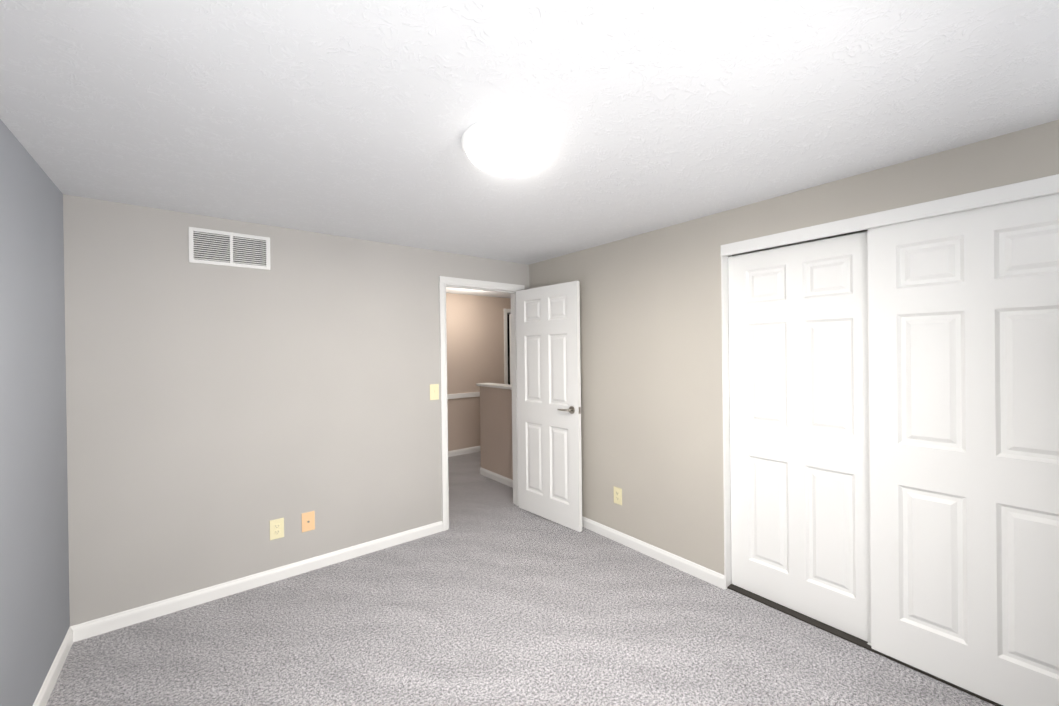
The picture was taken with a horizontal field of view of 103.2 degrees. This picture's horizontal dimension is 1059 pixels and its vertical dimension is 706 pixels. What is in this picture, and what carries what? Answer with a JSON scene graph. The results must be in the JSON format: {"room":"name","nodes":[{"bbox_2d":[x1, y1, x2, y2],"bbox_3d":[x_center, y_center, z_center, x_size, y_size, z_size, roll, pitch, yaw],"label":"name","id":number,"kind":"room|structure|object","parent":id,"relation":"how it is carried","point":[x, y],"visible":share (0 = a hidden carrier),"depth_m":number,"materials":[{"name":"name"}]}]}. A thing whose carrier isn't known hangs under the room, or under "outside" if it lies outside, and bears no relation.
{"room":"empty bedroom","nodes":[
{"label":"empty bedroom","id":0,"kind":"room"},
{"bbox_2d":[0,119,69,705],"bbox_3d":[-1.309,0.330,0.705,0.120,2.310,3.860,-1,0,-38],"label":"wall","id":1,"kind":"structure","parent":0,"point":[34,591],"depth_m":1.70,"materials":[{"name":"paint"}]},
{"bbox_2d":[33,625,76,705],"bbox_3d":[-1.242,1.443,0.751,0.013,0.082,3.620,-1,0,-38],"label":"baseboard","id":2,"kind":"structure","parent":1,"relation":"attached to","point":[42,698],"depth_m":1.92,"materials":[{"name":"white wood"}]},
{"bbox_2d":[63,194,528,625],"bbox_3d":[-1.224,0.321,3.157,3.296,2.310,0.120,-1,0,-38],"label":"wall","id":3,"kind":"structure","parent":0,"point":[219,417],"depth_m":2.60,"materials":[{"name":"paint"}]},
{"bbox_2d":[188,227,270,269],"bbox_3d":[-1.840,-0.640,2.591,0.410,0.210,0.011,-1,0,-38],"label":"air vent","id":4,"kind":"object","parent":3,"relation":"in","point":[215,247],"visible":1,"depth_m":2.58,"materials":[{"name":"white metal"}]},
{"bbox_2d":[77,521,442,640],"bbox_3d":[-1.532,1.440,2.822,2.073,0.082,0.013,-1,0,-38],"label":"baseboard","id":5,"kind":"structure","parent":3,"relation":"attached to","point":[94,627],"depth_m":2.60,"materials":[{"name":"white wood"}]},
{"bbox_2d":[270,518,283,539],"bbox_3d":[-1.646,1.147,2.736,0.080,0.128,0.008,-1,0,-38],"label":"duplex electrical outlet","id":6,"kind":"object","parent":3,"relation":"attached to","point":[276,528],"visible":1,"depth_m":2.73,"materials":[{"name":"beige plastic"}]},
{"bbox_2d":[302,511,314,531],"bbox_3d":[-1.499,1.145,2.847,0.080,0.128,0.017,-1,0,-38],"label":"outlet","id":7,"kind":"object","parent":3,"relation":"attached to","point":[308,521],"visible":1,"depth_m":2.85,"materials":[{"name":"brown plastic"}]},
{"bbox_2d":[430,384,438,399],"bbox_3d":[-0.774,0.319,3.426,0.080,0.128,0.016,-1,0,-38],"label":"light switch","id":8,"kind":"object","parent":3,"relation":"attached to","point":[434,391],"visible":1,"depth_m":3.43,"materials":[{"name":"beige plastic"}]},
{"bbox_2d":[439,276,524,530],"bbox_3d":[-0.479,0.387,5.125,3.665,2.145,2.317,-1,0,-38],"label":"door frame","id":9,"kind":"structure","parent":3,"relation":"attached to","point":[460,283],"depth_m":3.68,"materials":[{"name":"white wood"}]},
{"bbox_2d":[516,281,581,531],"bbox_3d":[0.150,0.434,3.676,0.151,2.030,0.760,-1,0,-42],"label":"entry door","id":10,"kind":"structure","parent":3,"relation":"in","point":[549,406],"depth_m":3.63,"materials":[{"name":"painted wood"},{"name":"brushed nickel"}]},
{"bbox_2d":[446,293,510,450],"bbox_3d":[-0.991,0.308,6.121,4.340,2.310,0.120,-1,0,-38],"label":"wall","id":11,"kind":"structure","parent":0,"point":[475,337],"depth_m":6.15,"materials":[{"name":"paint"}]},
{"bbox_2d":[448,446,480,456],"bbox_3d":[-1.462,1.429,5.657,2.760,0.082,0.013,-1,0,-38],"label":"baseboard","id":12,"kind":"structure","parent":11,"relation":"attached to","point":[477,448],"depth_m":6.06,"materials":[{"name":"white wood"}]},
{"bbox_2d":[509,314,511,384],"bbox_3d":[-0.023,0.418,6.778,0.035,2.045,0.760,-1,0,45],"label":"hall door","id":13,"kind":"structure","parent":11,"relation":"in","point":[510,348],"depth_m":6.51,"materials":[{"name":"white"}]},
{"bbox_2d":[480,386,512,479],"bbox_3d":[-0.225,0.926,4.693,0.115,1.065,1.046,-1,0,-38],"label":"wall","id":14,"kind":"structure","parent":0,"point":[496,430],"depth_m":4.79,"materials":[{"name":"paint"}]},
{"bbox_2d":[476,383,511,389],"bbox_3d":[-0.241,0.378,4.703,0.175,0.030,1.076,-1,0,-38],"label":"half wall cap","id":15,"kind":"object","parent":14,"relation":"on","point":[501,386],"visible":0.46,"depth_m":4.82,"materials":[{"name":"white wood"}]},
{"bbox_2d":[480,467,512,487],"bbox_3d":[-0.273,1.418,4.660,0.013,0.082,1.059,-1,0,-38],"label":"baseboard","id":16,"kind":"structure","parent":14,"relation":"attached to","point":[499,478],"depth_m":4.78,"materials":[{"name":"white wood"}]},
{"bbox_2d":[507,314,509,384],"bbox_3d":[-0.705,0.299,7.636,1.470,2.310,0.100,-1,0,-38],"label":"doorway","id":17,"kind":"structure","parent":0,"point":[508,338],"depth_m":7.81,"materials":[{"name":"black"}]},
{"bbox_2d":[46,451,994,705],"bbox_3d":[0.264,1.507,3.333,5.820,0.100,6.040,-1,0,-38],"label":"floor","id":18,"kind":"structure","parent":0,"point":[493,595],"depth_m":2.14,"materials":[{"name":"carpet"}]},
{"bbox_2d":[0,0,1058,297],"bbox_3d":[-0.068,-0.901,3.723,5.840,0.100,7.040,-1,0,-38],"label":"ceiling","id":19,"kind":"structure","parent":0,"point":[352,118],"depth_m":1.41,"materials":[{"name":"paint"}]},
{"bbox_2d":[461,116,556,175],"bbox_3d":[-0.079,-0.782,1.685,0.384,0.122,0.384,-1,0,-38],"label":"flush-mount ceiling light","id":20,"kind":"object","parent":19,"relation":"attached to","point":[509,146],"visible":1,"depth_m":1.58,"materials":[{"name":"white glass"}]},
{"bbox_2d":[529,120,1058,574],"bbox_3d":[1.219,0.292,2.629,0.120,2.310,3.740,-1,0,-38],"label":"wall","id":21,"kind":"structure","parent":0,"point":[651,375],"depth_m":2.81,"materials":[{"name":"paint"}]},
{"bbox_2d":[614,486,621,504],"bbox_3d":[0.678,1.097,3.225,0.008,0.128,0.080,-1,0,-38],"label":"duplex electrical outlet","id":22,"kind":"object","parent":21,"relation":"attached to","point":[617,495],"visible":1,"depth_m":3.22,"materials":[{"name":"beige plastic"}]},
{"bbox_2d":[582,516,724,588],"bbox_3d":[0.602,1.412,3.312,0.026,0.082,1.892,-1,0,-38],"label":"baseboard","id":23,"kind":"structure","parent":21,"relation":"attached to","point":[710,576],"depth_m":2.93,"materials":[{"name":"white wood"}]},
{"bbox_2d":[728,232,870,642],"bbox_3d":[1.486,0.418,2.330,0.034,2.030,0.735,-1,0,-38],"label":"closet door","id":24,"kind":"structure","parent":21,"relation":"in","point":[799,422],"depth_m":2.29,"materials":[{"name":"white wood"}]},
{"bbox_2d":[720,174,1058,705],"bbox_3d":[1.681,0.390,2.038,0.132,2.107,1.456,-1,0,-38],"label":"trim","id":25,"kind":"structure","parent":21,"relation":"attached to","point":[1033,188],"depth_m":2.13,"materials":[{"name":"white wood"}]},
{"bbox_2d":[867,193,1058,705],"bbox_3d":[1.887,0.415,1.754,0.034,2.030,0.735,-1,0,-38],"label":"closet door","id":26,"kind":"structure","parent":21,"relation":"in","point":[963,321],"depth_m":1.77,"materials":[{"name":"white wood"}]},
{"bbox_2d":[732,230,866,255],"bbox_3d":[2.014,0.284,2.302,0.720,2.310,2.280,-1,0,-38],"label":"door track","id":27,"kind":"object","parent":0,"point":[802,242],"depth_m":2.86,"materials":[{"name":"metal"}]}
]}

